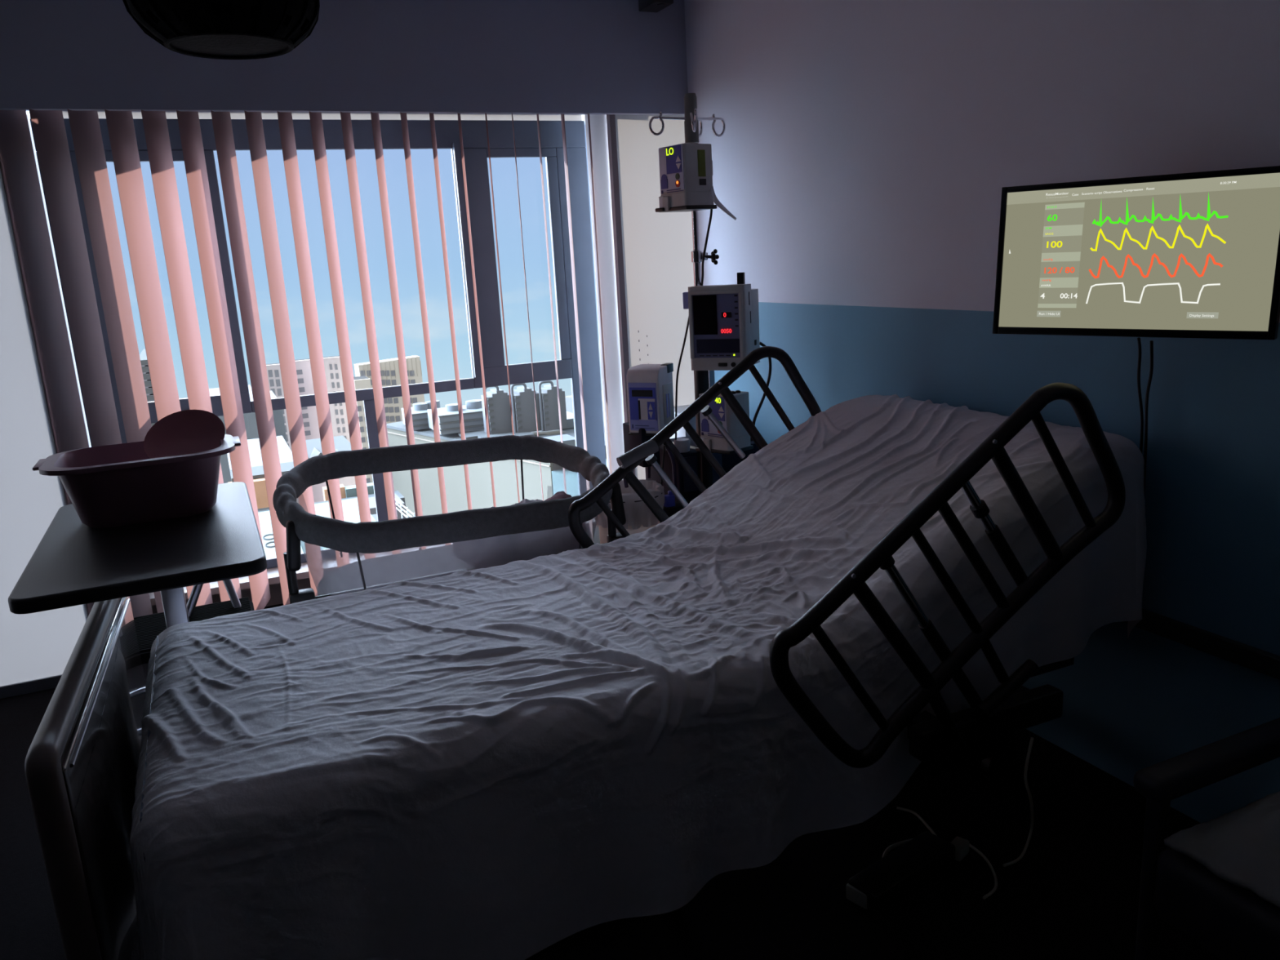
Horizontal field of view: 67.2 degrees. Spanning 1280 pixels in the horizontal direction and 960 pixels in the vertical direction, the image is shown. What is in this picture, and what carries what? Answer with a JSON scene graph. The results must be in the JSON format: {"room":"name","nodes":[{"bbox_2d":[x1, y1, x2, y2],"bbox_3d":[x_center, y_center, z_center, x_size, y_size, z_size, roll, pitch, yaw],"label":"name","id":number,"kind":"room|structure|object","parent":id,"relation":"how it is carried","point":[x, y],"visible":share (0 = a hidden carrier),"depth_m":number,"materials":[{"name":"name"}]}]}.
{"room":"hospital room","nodes":[
{"label":"hospital room","id":0,"kind":"room"},
{"bbox_2d":[0,168,88,686],"bbox_3d":[-3.294,-0.074,3.062,2.457,2.108,0.001,-9,14,-23],"label":"wall","id":1,"kind":"structure","parent":0,"point":[39,645],"depth_m":3.56,"materials":[{"name":"paint"}]},
{"bbox_2d":[0,674,62,698],"bbox_3d":[-3.232,0.932,3.281,2.455,0.045,0.011,-9,14,-23],"label":"baseboard","id":2,"kind":"structure","parent":1,"relation":"attached to","point":[50,682],"depth_m":3.67,"materials":[{"name":"grey plastic"}]},
{"bbox_2d":[0,114,91,615],"bbox_3d":[-2.269,-0.329,3.792,0.010,2.160,0.542,-7,14,-16],"label":"trim","id":3,"kind":"structure","parent":1,"relation":"attached to","point":[28,116],"depth_m":3.84,"materials":[{"name":"white paint"}]},
{"bbox_2d":[151,527,599,613],"bbox_3d":[-1.268,0.428,4.703,2.373,0.165,0.050,-9,14,-23],"label":"window sill","id":4,"kind":"structure","parent":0,"point":[276,595],"depth_m":4.49,"materials":[{"name":"paint"}]},
{"bbox_2d":[0,603,1221,959],"bbox_3d":[-0.680,1.369,1.124,5.460,0.100,7.260,-9,14,-23],"label":"floor","id":5,"kind":"structure","parent":0,"point":[1073,893],"depth_m":2.31,"materials":[{"name":"carpet"}]},
{"bbox_2d":[8,481,266,628],"bbox_3d":[-1.119,0.570,2.356,0.457,0.940,0.868,-9,14,-23],"label":"table","id":6,"kind":"object","parent":5,"relation":"on","point":[73,563],"visible":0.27,"depth_m":2.03,"materials":[{"name":"plastic"}]},
{"bbox_2d":[32,434,240,528],"bbox_3d":[-1.219,0.004,2.381,0.450,0.159,0.324,-9,14,-23],"label":"basin","id":7,"kind":"object","parent":6,"relation":"on","point":[115,485],"visible":0.91,"depth_m":2.27,"materials":[{"name":"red plastic"}]},
{"bbox_2d":[143,409,225,458],"bbox_3d":[-1.152,-0.108,2.437,0.191,0.135,0.061,-9,14,-23],"label":"dish","id":8,"kind":"object","parent":7,"relation":"in","point":[185,432],"visible":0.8,"depth_m":2.44,"materials":[{"name":"plastic"}]},
{"bbox_2d":[133,578,254,664],"bbox_3d":[-1.374,0.485,2.907,0.446,0.866,0.386,-9,14,-23],"label":"step stool","id":9,"kind":"object","parent":5,"relation":"on","point":[148,627],"visible":0.16,"depth_m":2.98,"materials":[{"name":"black metal"}]},
{"bbox_2d":[272,435,626,604],"bbox_3d":[-0.616,0.339,3.345,1.152,0.871,0.743,-9,14,-23],"label":"bassinet","id":10,"kind":"object","parent":5,"relation":"on","point":[450,535],"visible":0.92,"depth_m":3.10,"materials":[{"name":"grey fabric"}]},
{"bbox_2d":[457,506,524,564],"bbox_3d":[-0.497,0.196,3.249,0.290,0.215,0.263,-9,14,-23],"label":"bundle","id":11,"kind":"object","parent":10,"relation":"on","point":[510,547],"visible":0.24,"depth_m":3.15,"materials":[{"name":"white fabric"}]},
{"bbox_2d":[511,498,566,559],"bbox_3d":[-0.369,0.171,3.288,0.246,0.224,0.240,-9,14,-23],"label":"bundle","id":12,"kind":"object","parent":10,"relation":"on","point":[529,553],"visible":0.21,"depth_m":3.23,"materials":[{"name":"fabric"}]},
{"bbox_2d":[543,491,576,551],"bbox_3d":[-0.273,0.145,3.365,0.159,0.214,0.210,-9,14,-23],"label":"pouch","id":13,"kind":"object","parent":10,"relation":"in","point":[569,544],"visible":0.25,"depth_m":3.31,"materials":[{"name":"fabric"}]},
{"bbox_2d":[24,346,1125,959],"bbox_3d":[-0.028,0.364,2.439,2.450,1.185,1.272,-9,14,-23],"label":"hospital bed","id":14,"kind":"object","parent":5,"relation":"on","point":[82,762],"visible":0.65,"depth_m":2.02,"materials":[{"name":"plastic"}]},
{"bbox_2d":[129,394,1146,959],"bbox_3d":[0.022,0.407,2.493,2.412,0.952,1.115,-9,14,-23],"label":"sheet","id":15,"kind":"object","parent":14,"relation":"on","point":[513,760],"visible":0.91,"depth_m":2.04,"materials":[{"name":"white fabric"}]},
{"bbox_2d":[1003,737,1034,866],"bbox_3d":[0.942,0.761,2.324,0.138,0.361,0.060,-14,17,-39],"label":"cable","id":16,"kind":"object","parent":14,"relation":"hanging from","point":[1030,745],"visible":1,"depth_m":2.29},
{"bbox_2d":[594,479,664,543],"bbox_3d":[-0.032,0.320,3.857,0.290,0.622,0.294,-9,14,-23],"label":"waste bin","id":17,"kind":"object","parent":5,"relation":"on","point":[639,517],"visible":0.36,"depth_m":3.70,"materials":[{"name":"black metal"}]},
{"bbox_2d":[622,422,660,472],"bbox_3d":[-0.006,0.172,4.056,0.167,0.820,0.222,-9,14,-23],"label":"stand","id":18,"kind":"object","parent":5,"relation":"on","point":[630,442],"visible":0.06,"depth_m":3.92,"materials":[{"name":"metal"}]},
{"bbox_2d":[626,362,674,435],"bbox_3d":[0.044,-0.329,3.906,0.148,0.274,0.158,3,15,25],"label":"pump","id":19,"kind":"object","parent":18,"relation":"on","point":[650,390],"visible":0.9,"depth_m":3.85,"materials":[{"name":"white plastic"}]},
{"bbox_2d":[675,315,688,439],"bbox_3d":[0.167,-0.404,3.859,0.027,0.510,0.133,-11,15,-30],"label":"power cable","id":20,"kind":"object","parent":19,"relation":"attached to","point":[687,324],"visible":0.89,"depth_m":3.85,"materials":[{"name":"black plastic"}]},
{"bbox_2d":[659,490,684,522],"bbox_3d":[0.129,0.320,3.924,0.135,0.576,0.080,-9,14,-23],"label":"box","id":21,"kind":"object","parent":5,"relation":"on","point":[671,507],"visible":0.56,"depth_m":3.84,"materials":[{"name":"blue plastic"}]},
{"bbox_2d":[662,442,677,488],"bbox_3d":[0.122,-0.044,3.919,0.027,0.224,0.074,-14,17,-38],"label":"hose","id":22,"kind":"object","parent":21,"relation":"attached to","point":[671,455],"visible":0.67,"depth_m":3.89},
{"bbox_2d":[669,404,696,438],"bbox_3d":[0.263,0.047,4.600,0.203,0.785,0.235,-9,14,-23],"label":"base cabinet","id":23,"kind":"object","parent":5,"relation":"on","point":[682,432],"visible":0.02,"depth_m":4.43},
{"bbox_2d":[648,93,725,495],"bbox_3d":[0.234,-0.445,3.864,0.527,2.073,0.534,-9,14,-23],"label":"stand","id":24,"kind":"object","parent":5,"relation":"on","point":[701,380],"visible":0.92,"depth_m":3.72,"materials":[{"name":"silver metal"}]},
{"bbox_2d":[655,142,716,212],"bbox_3d":[0.179,-1.112,3.551,0.202,0.228,0.167,-13,16,-35],"label":"pump","id":25,"kind":"object","parent":24,"relation":"attached to","point":[686,169],"visible":0.99,"depth_m":3.49,"materials":[{"name":"grey plastic"}]},
{"bbox_2d":[701,208,712,285],"bbox_3d":[0.239,-0.875,3.694,0.038,0.385,0.214,-6,13,-12],"label":"power cable","id":26,"kind":"object","parent":25,"relation":"hanging from","point":[711,210],"visible":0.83,"depth_m":3.62,"materials":[{"name":"black plastic"}]},
{"bbox_2d":[709,185,736,219],"bbox_3d":[0.301,-1.012,3.509,0.096,0.132,0.022,2,14,20],"label":"strap","id":27,"kind":"object","parent":25,"relation":"hanging from","point":[716,201],"visible":1,"depth_m":3.51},
{"bbox_2d":[684,93,698,143],"bbox_3d":[0.193,-1.360,3.626,0.054,0.182,0.054,-9,14,-23],"label":"pole","id":28,"kind":"object","parent":24,"relation":"attached to","point":[690,99],"depth_m":3.61,"materials":[{"name":"metal"}]},
{"bbox_2d":[682,271,759,370],"bbox_3d":[0.319,-0.611,3.690,0.247,0.354,0.240,3,14,23],"label":"monitor","id":29,"kind":"object","parent":24,"relation":"attached to","point":[724,319],"visible":0.98,"depth_m":3.59,"materials":[{"name":"grey plastic"}]},
{"bbox_2d":[695,390,753,454],"bbox_3d":[0.343,-0.239,3.817,0.202,0.238,0.167,-16,18,-42],"label":"pump","id":30,"kind":"object","parent":24,"relation":"attached to","point":[712,437],"visible":0.61,"depth_m":3.76,"materials":[{"name":"grey plastic"}]},
{"bbox_2d":[750,341,771,440],"bbox_3d":[0.476,-0.356,3.833,0.033,0.385,0.148,8,17,40],"label":"power cable","id":31,"kind":"object","parent":30,"relation":"attached to","point":[762,344],"visible":0.63,"depth_m":3.83,"materials":[{"name":"black plastic"}]},
{"bbox_2d":[644,370,759,503],"bbox_3d":[0.271,0.003,4.182,0.390,1.060,0.350,-9,14,-23],"label":"trolley","id":32,"kind":"object","parent":5,"relation":"on","point":[686,486],"visible":0.02,"depth_m":4.00,"materials":[{"name":"metal"}]},
{"bbox_2d":[674,438,689,453],"bbox_3d":[0.174,-0.143,3.972,0.066,0.050,0.066,-9,14,-23],"label":"tape roll","id":33,"kind":"object","parent":32,"relation":"on","point":[682,445],"visible":0.92,"depth_m":3.95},
{"bbox_2d":[845,883,867,909],"bbox_3d":[0.540,0.962,2.265,0.095,0.040,0.069,-14,17,-40],"label":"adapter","id":34,"kind":"object","parent":5,"relation":"on","point":[854,895],"visible":0.4,"depth_m":2.24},
{"bbox_2d":[848,831,955,913],"bbox_3d":[0.632,0.939,2.317,0.300,0.050,0.090,-13,16,-35],"label":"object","id":35,"kind":"object","parent":5,"relation":"on","point":[901,871],"visible":1,"depth_m":2.29,"materials":[{"name":"black plastic"}]},
{"bbox_2d":[896,806,937,835],"bbox_3d":[0.738,0.900,2.544,0.030,0.007,0.156,-9,14,-23],"label":"cable","id":36,"kind":"object","parent":5,"relation":"on","point":[917,815],"visible":0.92,"depth_m":2.56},
{"bbox_2d":[950,835,969,862],"bbox_3d":[0.793,0.918,2.398,0.035,0.034,0.055,9,18,42],"label":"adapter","id":37,"kind":"object","parent":5,"relation":"on","point":[962,845],"visible":0.77,"depth_m":2.38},
{"bbox_2d":[968,843,997,899],"bbox_3d":[0.833,0.943,2.335,0.049,0.007,0.223,-1,13,8],"label":"cable","id":38,"kind":"object","parent":5,"relation":"on","point":[971,846],"visible":0.89,"depth_m":2.32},
{"bbox_2d":[1133,717,1279,959],"bbox_3d":[1.356,0.636,1.665,0.673,0.839,0.670,-9,14,-23],"label":"armchair","id":39,"kind":"object","parent":5,"relation":"on","point":[1229,921],"visible":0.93,"depth_m":1.78,"materials":[{"name":"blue plastic"}]},
{"bbox_2d":[1164,791,1279,908],"bbox_3d":[1.263,0.612,1.650,0.505,0.125,0.427,-9,14,-23],"label":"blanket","id":40,"kind":"object","parent":39,"relation":"on","point":[1241,847],"visible":1,"depth_m":1.68,"materials":[{"name":"fabric"}]},
{"bbox_2d":[614,114,694,479],"bbox_3d":[0.106,-0.678,4.628,0.348,2.200,0.001,-1,13,11],"label":"wall","id":41,"kind":"structure","parent":0,"point":[658,246],"depth_m":4.54,"materials":[{"name":"paint"}]},
{"bbox_2d":[0,110,94,613],"bbox_3d":[-2.192,-0.363,3.647,0.028,2.044,0.264,-6,13,-12],"label":"blind slat","id":42,"kind":"object","parent":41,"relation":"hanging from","point":[17,158],"visible":0.54,"depth_m":3.55,"materials":[{"name":"fabric"}]},
{"bbox_2d":[29,108,152,617],"bbox_3d":[-2.087,-0.380,3.693,0.028,2.044,0.264,-6,13,-12],"label":"blind slat","id":43,"kind":"object","parent":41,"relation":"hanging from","point":[48,126],"visible":0.54,"depth_m":3.60,"materials":[{"name":"fabric"}]},
{"bbox_2d":[66,108,164,613],"bbox_3d":[-1.981,-0.397,3.739,0.028,2.044,0.264,-6,13,-12],"label":"blind slat","id":44,"kind":"object","parent":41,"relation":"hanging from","point":[85,126],"visible":0.55,"depth_m":3.64,"materials":[{"name":"fabric"}]},
{"bbox_2d":[104,109,213,606],"bbox_3d":[-1.875,-0.413,3.785,0.028,2.044,0.264,-6,13,-12],"label":"blind slat","id":45,"kind":"object","parent":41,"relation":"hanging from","point":[121,128],"visible":0.53,"depth_m":3.68,"materials":[{"name":"fabric"}]},
{"bbox_2d":[141,110,241,601],"bbox_3d":[-1.769,-0.430,3.831,0.028,2.044,0.264,-6,13,-12],"label":"blind slat","id":46,"kind":"object","parent":41,"relation":"hanging from","point":[155,123],"visible":0.5,"depth_m":3.73,"materials":[{"name":"fabric"}]},
{"bbox_2d":[176,110,271,610],"bbox_3d":[-1.664,-0.447,3.877,0.028,2.044,0.264,-6,13,-12],"label":"blind slat","id":47,"kind":"object","parent":41,"relation":"hanging from","point":[188,122],"visible":0.72,"depth_m":3.81,"materials":[{"name":"fabric"}]},
{"bbox_2d":[210,110,289,605],"bbox_3d":[-1.558,-0.463,3.923,0.028,2.044,0.264,-6,13,-12],"label":"blind slat","id":48,"kind":"object","parent":41,"relation":"hanging from","point":[221,121],"visible":0.73,"depth_m":3.87,"materials":[{"name":"fabric"}]},
{"bbox_2d":[244,110,324,595],"bbox_3d":[-1.452,-0.480,3.969,0.028,2.044,0.264,-6,13,-12],"label":"blind slat","id":49,"kind":"object","parent":41,"relation":"hanging from","point":[254,122],"visible":0.67,"depth_m":3.90,"materials":[{"name":"fabric"}]},
{"bbox_2d":[276,111,349,568],"bbox_3d":[-1.346,-0.497,4.015,0.028,2.044,0.264,-6,13,-12],"label":"blind slat","id":50,"kind":"object","parent":41,"relation":"hanging from","point":[286,127],"visible":0.7,"depth_m":3.95,"materials":[{"name":"fabric"}]},
{"bbox_2d":[308,111,375,557],"bbox_3d":[-1.241,-0.513,4.061,0.028,2.044,0.264,-6,13,-12],"label":"blind slat","id":51,"kind":"object","parent":41,"relation":"hanging from","point":[316,120],"visible":0.66,"depth_m":3.99,"materials":[{"name":"fabric"}]},
{"bbox_2d":[0,0,688,115],"bbox_3d":[-2.010,-1.603,3.613,5.660,0.474,0.500,-9,14,-23],"label":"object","id":52,"kind":"structure","parent":41,"relation":"attached to","point":[582,57],"depth_m":3.80,"materials":[{"name":"paint"}]},
{"bbox_2d":[340,111,401,554],"bbox_3d":[-1.135,-0.530,4.107,0.028,2.044,0.264,-6,13,-12],"label":"blind slat","id":53,"kind":"object","parent":41,"relation":"hanging from","point":[346,122],"visible":0.71,"depth_m":4.04,"materials":[{"name":"fabric"}]},
{"bbox_2d":[149,518,598,605],"bbox_3d":[-1.200,0.349,4.594,2.314,0.030,0.250,-9,14,-23],"label":"trim","id":54,"kind":"structure","parent":41,"relation":"attached to","point":[273,573],"depth_m":4.33,"materials":[{"name":"paint"}]},
{"bbox_2d":[29,111,606,568],"bbox_3d":[-1.262,-0.633,4.392,2.304,1.979,0.064,-9,14,-23],"label":"window","id":55,"kind":"structure","parent":54,"relation":"on","point":[500,134],"depth_m":4.52,"materials":[{"name":"metal"}]},
{"bbox_2d":[370,111,426,550],"bbox_3d":[-1.029,-0.547,4.153,0.028,2.044,0.264,-6,13,-12],"label":"blind slat","id":56,"kind":"object","parent":41,"relation":"hanging from","point":[375,116],"visible":0.71,"depth_m":4.08,"materials":[{"name":"fabric"}]},
{"bbox_2d":[400,111,448,513],"bbox_3d":[-0.923,-0.563,4.199,0.028,2.044,0.264,-6,13,-12],"label":"blind slat","id":57,"kind":"object","parent":41,"relation":"hanging from","point":[403,115],"visible":0.69,"depth_m":4.12,"materials":[{"name":"fabric"}]},
{"bbox_2d":[429,112,471,509],"bbox_3d":[-0.818,-0.580,4.245,0.028,2.044,0.264,-6,13,-12],"label":"blind slat","id":58,"kind":"object","parent":41,"relation":"hanging from","point":[431,115],"visible":0.7,"depth_m":4.16,"materials":[{"name":"fabric"}]},
{"bbox_2d":[457,112,496,506],"bbox_3d":[-0.712,-0.597,4.291,0.028,2.044,0.264,-6,13,-12],"label":"blind slat","id":59,"kind":"object","parent":41,"relation":"hanging from","point":[459,114],"visible":0.72,"depth_m":4.18,"materials":[{"name":"fabric"}]},
{"bbox_2d":[484,112,519,502],"bbox_3d":[-0.606,-0.613,4.337,0.028,2.044,0.264,-6,13,-12],"label":"blind slat","id":60,"kind":"object","parent":41,"relation":"hanging from","point":[485,113],"visible":0.67,"depth_m":4.21,"materials":[{"name":"fabric"}]},
{"bbox_2d":[511,113,543,501],"bbox_3d":[-0.500,-0.630,4.383,0.028,2.044,0.264,-6,13,-12],"label":"blind slat","id":61,"kind":"object","parent":41,"relation":"hanging from","point":[512,113],"visible":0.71,"depth_m":4.33,"materials":[{"name":"fabric"}]},
{"bbox_2d":[536,114,566,493],"bbox_3d":[-0.395,-0.647,4.428,0.028,2.044,0.264,-6,13,-12],"label":"blind slat","id":62,"kind":"object","parent":41,"relation":"hanging from","point":[537,115],"visible":0.64,"depth_m":4.42,"materials":[{"name":"fabric"}]},
{"bbox_2d":[560,114,586,450],"bbox_3d":[-0.289,-0.663,4.474,0.028,2.044,0.264,-6,13,-12],"label":"blind slat","id":63,"kind":"object","parent":41,"relation":"hanging from","point":[562,117],"visible":0.65,"depth_m":4.45,"materials":[{"name":"fabric"}]},
{"bbox_2d":[587,114,612,473],"bbox_3d":[-0.170,-0.668,4.465,0.028,2.044,0.146,-6,13,-12],"label":"blind slat","id":64,"kind":"object","parent":41,"relation":"hanging from","point":[588,119],"visible":0.68,"depth_m":4.40,"materials":[{"name":"fabric"}]},
{"bbox_2d":[584,114,624,479],"bbox_3d":[-0.138,-0.668,4.686,0.116,2.180,0.035,-9,14,-23],"label":"trim","id":65,"kind":"structure","parent":41,"relation":"attached to","point":[598,126],"depth_m":4.61,"materials":[{"name":"paint"}]},
{"bbox_2d":[606,114,635,475],"bbox_3d":[-0.078,-0.665,4.658,0.028,2.180,0.035,-9,14,-23],"label":"trim","id":66,"kind":"structure","parent":41,"relation":"attached to","point":[611,118],"depth_m":4.55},
{"bbox_2d":[684,0,1279,822],"bbox_3d":[1.714,-0.254,1.591,0.120,2.582,6.700,-9,14,-23],"label":"wall","id":67,"kind":"structure","parent":0,"point":[867,150],"depth_m":2.75,"materials":[{"name":"paint"}]},
{"bbox_2d":[992,165,1279,339],"bbox_3d":[1.154,-0.520,2.251,0.612,0.366,0.118,8,17,41],"label":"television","id":68,"kind":"object","parent":67,"relation":"attached to","point":[1192,255],"visible":1,"depth_m":2.20,"materials":[{"name":"black plastic"}]},
{"bbox_2d":[1137,337,1143,453],"bbox_3d":[1.237,-0.193,2.391,0.017,0.332,0.120,8,17,39],"label":"power cable","id":69,"kind":"object","parent":67,"relation":"hanging from","point":[1138,338],"visible":0.92,"depth_m":2.40,"materials":[{"name":"black plastic"}]},
{"bbox_2d":[1143,340,1153,493],"bbox_3d":[1.257,-0.143,2.389,0.013,0.414,0.107,4,15,27],"label":"power cable","id":70,"kind":"object","parent":67,"relation":"attached to","point":[1151,341],"visible":0.91,"depth_m":2.37,"materials":[{"name":"black plastic"}]},
{"bbox_2d":[1121,608,1279,679],"bbox_3d":[2.036,0.683,1.010,0.022,0.050,4.850,-9,14,-23],"label":"trim","id":71,"kind":"structure","parent":67,"relation":"attached to","point":[1246,655],"depth_m":2.35,"materials":[{"name":"plastic"}]},
{"bbox_3d":[-0.834,-1.242,0.531,5.460,0.100,7.300,-9,14,-23],"label":"ceiling","id":72,"kind":"structure","parent":0,"visible":0},
{"bbox_2d":[122,0,319,59],"bbox_3d":[-0.765,-1.116,1.679,0.343,0.675,0.343,1,14,16],"label":"lamp","id":73,"kind":"object","parent":72,"relation":"hanging from","point":[220,29],"visible":1,"depth_m":1.68,"materials":[{"name":"black metal"}]},
{"bbox_2d":[638,0,673,12],"bbox_3d":[0.066,-2.036,4.078,0.090,0.070,0.160,-9,14,-23],"label":"ceiling camera","id":74,"kind":"object","parent":72,"relation":"attached to","point":[646,6],"visible":1,"depth_m":4.07,"materials":[{"name":"black plastic"}]},
{"label":"outside","id":75,"kind":"structure","parent":0,"visible":0},
{"bbox_2d":[208,384,269,511],"bbox_3d":[-25.256,-1.986,60.761,2.783,6.940,10.060,-9,14,-23],"label":"blue grey hall","id":76,"kind":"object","parent":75,"point":[251,430],"visible":0.04,"depth_m":56.12,"materials":[{"name":"concrete"}]},
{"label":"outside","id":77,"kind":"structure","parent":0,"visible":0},
{"bbox_2d":[270,390,287,443],"bbox_3d":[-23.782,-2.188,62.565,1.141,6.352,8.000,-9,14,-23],"label":"blue grey hall","id":78,"kind":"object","parent":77,"point":[278,418],"visible":0.07,"depth_m":58.69,"materials":[{"name":"concrete"}]},
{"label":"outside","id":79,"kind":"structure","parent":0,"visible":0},
{"bbox_2d":[386,390,606,517],"bbox_3d":[4.492,6.784,50.712,30.080,23.230,12.516,-14,17,-40],"label":"building","id":80,"kind":"structure","parent":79,"point":[504,471],"depth_m":38.83,"materials":[{"name":"concrete"}]},
{"bbox_2d":[401,400,439,430],"bbox_3d":[-9.390,-2.875,41.764,1.518,0.983,2.280,-9,14,-23],"label":"fan","id":81,"kind":"object","parent":80,"relation":"on","point":[419,410],"visible":0.66,"depth_m":40.85,"materials":[{"name":"metal"}]},
{"bbox_2d":[426,399,484,435],"bbox_3d":[-7.510,-2.674,39.892,2.159,1.067,2.280,-9,14,-23],"label":"fan","id":82,"kind":"object","parent":80,"relation":"on","point":[448,416],"visible":0.81,"depth_m":39.10,"materials":[{"name":"metal"}]},
{"bbox_2d":[457,430,487,439],"bbox_3d":[-6.406,-1.843,38.700,1.517,0.100,1.200,-9,14,-23],"label":"duct","id":83,"kind":"object","parent":80,"relation":"on","point":[473,434],"visible":0.5,"depth_m":38.46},
{"bbox_2d":[480,386,512,434],"bbox_3d":[-5.753,-2.872,38.350,1.046,1.986,0.983,-9,14,-23],"label":"tank","id":84,"kind":"object","parent":83,"relation":"on","point":[498,402],"visible":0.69,"depth_m":38.02,"materials":[{"name":"metal"}]},
{"bbox_2d":[477,431,534,438],"bbox_3d":[-5.242,-1.717,37.730,1.956,0.100,1.200,-9,14,-23],"label":"duct","id":85,"kind":"object","parent":80,"relation":"on","point":[523,433],"visible":0.5,"depth_m":37.75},
{"bbox_2d":[507,382,541,432],"bbox_3d":[-4.678,-2.951,38.412,1.105,1.987,1.043,-9,14,-23],"label":"tank","id":86,"kind":"object","parent":85,"relation":"on","point":[522,399],"visible":0.88,"depth_m":38.02,"materials":[{"name":"metal"}]},
{"bbox_2d":[535,380,567,431],"bbox_3d":[-3.623,-3.046,38.561,1.050,1.995,0.988,-9,14,-23],"label":"tank","id":87,"kind":"object","parent":80,"relation":"on","point":[548,394],"visible":0.95,"depth_m":38.19,"materials":[{"name":"metal"}]},
{"bbox_2d":[543,434,575,445],"bbox_3d":[-2.937,-1.202,34.338,1.188,0.562,1.200,-9,14,-23],"label":"box","id":88,"kind":"object","parent":80,"relation":"on","point":[567,439],"visible":0.21,"depth_m":34.13,"materials":[{"name":"grey paint"}]},
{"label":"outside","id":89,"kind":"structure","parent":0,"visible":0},
{"bbox_2d":[551,458,607,494],"bbox_3d":[2.542,10.050,38.327,10.000,22.730,3.950,-14,17,-40],"label":"building","id":90,"kind":"structure","parent":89,"point":[570,474],"depth_m":33.86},
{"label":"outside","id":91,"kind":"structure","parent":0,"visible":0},
{"bbox_2d":[344,482,374,497],"bbox_3d":[-9.121,0.594,32.535,1.560,0.900,0.500,-9,14,-23],"label":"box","id":92,"kind":"structure","parent":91,"point":[350,491],"depth_m":32.09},
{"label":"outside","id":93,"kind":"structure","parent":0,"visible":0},
{"bbox_2d":[368,493,405,519],"bbox_3d":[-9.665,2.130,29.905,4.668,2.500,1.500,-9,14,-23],"label":"building","id":94,"kind":"structure","parent":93,"point":[371,500],"depth_m":29.89,"materials":[{"name":"concrete"}]},
{"bbox_2d":[257,490,406,512],"bbox_3d":[-10.125,1.055,30.983,4.901,0.500,1.200,-9,14,-23],"label":"ledge","id":95,"kind":"object","parent":94,"relation":"attached to","point":[397,493],"visible":0.14,"depth_m":31.61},
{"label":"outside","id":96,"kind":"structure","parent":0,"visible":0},
{"bbox_2d":[226,435,293,469],"bbox_3d":[-15.452,-0.673,39.254,2.337,1.000,7.000,-9,14,-23],"label":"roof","id":97,"kind":"object","parent":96,"point":[285,453],"visible":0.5,"depth_m":38.88,"materials":[{"name":"white metal"}]},
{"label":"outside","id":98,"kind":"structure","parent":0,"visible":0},
{"bbox_3d":[-29.802,37.781,120.299,330.000,1.000,205.000,-9,14,-23],"label":"street","id":99,"kind":"object","parent":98,"visible":0},
{"bbox_2d":[139,348,154,426],"bbox_3d":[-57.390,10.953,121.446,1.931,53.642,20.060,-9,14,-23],"label":"tower","id":100,"kind":"structure","parent":99,"relation":"on","point":[143,357],"depth_m":107.02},
{"bbox_2d":[266,363,292,452],"bbox_3d":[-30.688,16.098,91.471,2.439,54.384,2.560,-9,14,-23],"label":"tower","id":101,"kind":"structure","parent":99,"relation":"on","point":[273,371],"depth_m":84.44,"materials":[{"name":"concrete"}]},
{"bbox_2d":[294,358,326,502],"bbox_3d":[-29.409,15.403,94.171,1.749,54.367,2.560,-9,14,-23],"label":"tower","id":102,"kind":"structure","parent":99,"relation":"on","point":[303,366],"depth_m":87.91,"materials":[{"name":"concrete"}]},
{"bbox_2d":[323,355,355,486],"bbox_3d":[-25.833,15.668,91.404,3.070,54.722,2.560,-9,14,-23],"label":"tower","id":103,"kind":"structure","parent":99,"relation":"on","point":[332,366],"depth_m":84.97,"materials":[{"name":"concrete"}]},
{"bbox_2d":[353,375,373,483],"bbox_3d":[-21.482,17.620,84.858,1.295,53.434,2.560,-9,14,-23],"label":"tower","id":104,"kind":"structure","parent":99,"relation":"on","point":[360,382],"depth_m":78.22,"materials":[{"name":"concrete"}]},
{"bbox_2d":[354,355,424,423],"bbox_3d":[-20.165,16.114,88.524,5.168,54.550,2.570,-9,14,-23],"label":"stepped tower","id":105,"kind":"structure","parent":99,"relation":"on","point":[389,368],"depth_m":81.98,"materials":[{"name":"concrete"}]},
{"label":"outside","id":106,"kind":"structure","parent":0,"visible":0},
{"bbox_2d":[229,478,268,508],"bbox_3d":[-12.503,0.455,31.150,1.387,0.900,0.500,-9,14,-23],"label":"wall","id":107,"kind":"structure","parent":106,"point":[260,485],"depth_m":31.02,"materials":[{"name":"brick"}]},
{"bbox_2d":[229,462,293,482],"bbox_3d":[-12.481,-0.251,32.081,2.126,0.200,1.600,-9,14,-23],"label":"roof","id":108,"kind":"structure","parent":107,"relation":"on","point":[257,471],"depth_m":31.93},
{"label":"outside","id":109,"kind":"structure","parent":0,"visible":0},
{"bbox_2d":[257,497,376,558],"bbox_3d":[-6.880,1.272,20.076,2.763,0.400,5.000,-9,14,-23],"label":"roof","id":110,"kind":"structure","parent":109,"point":[350,506],"depth_m":21.22,"materials":[{"name":"concrete"}]},
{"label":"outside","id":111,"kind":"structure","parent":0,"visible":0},
{"bbox_2d":[305,439,322,457],"bbox_3d":[-16.747,-1.479,49.152,0.700,3.586,22.127,-8,14,-20],"label":"wall","id":112,"kind":"structure","parent":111,"point":[315,451],"depth_m":41.57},
{"bbox_2d":[306,435,351,458],"bbox_3d":[-14.679,-1.389,45.083,2.229,0.400,5.000,-9,14,-23],"label":"roof","id":113,"kind":"structure","parent":112,"relation":"attached to","point":[341,443],"depth_m":45.37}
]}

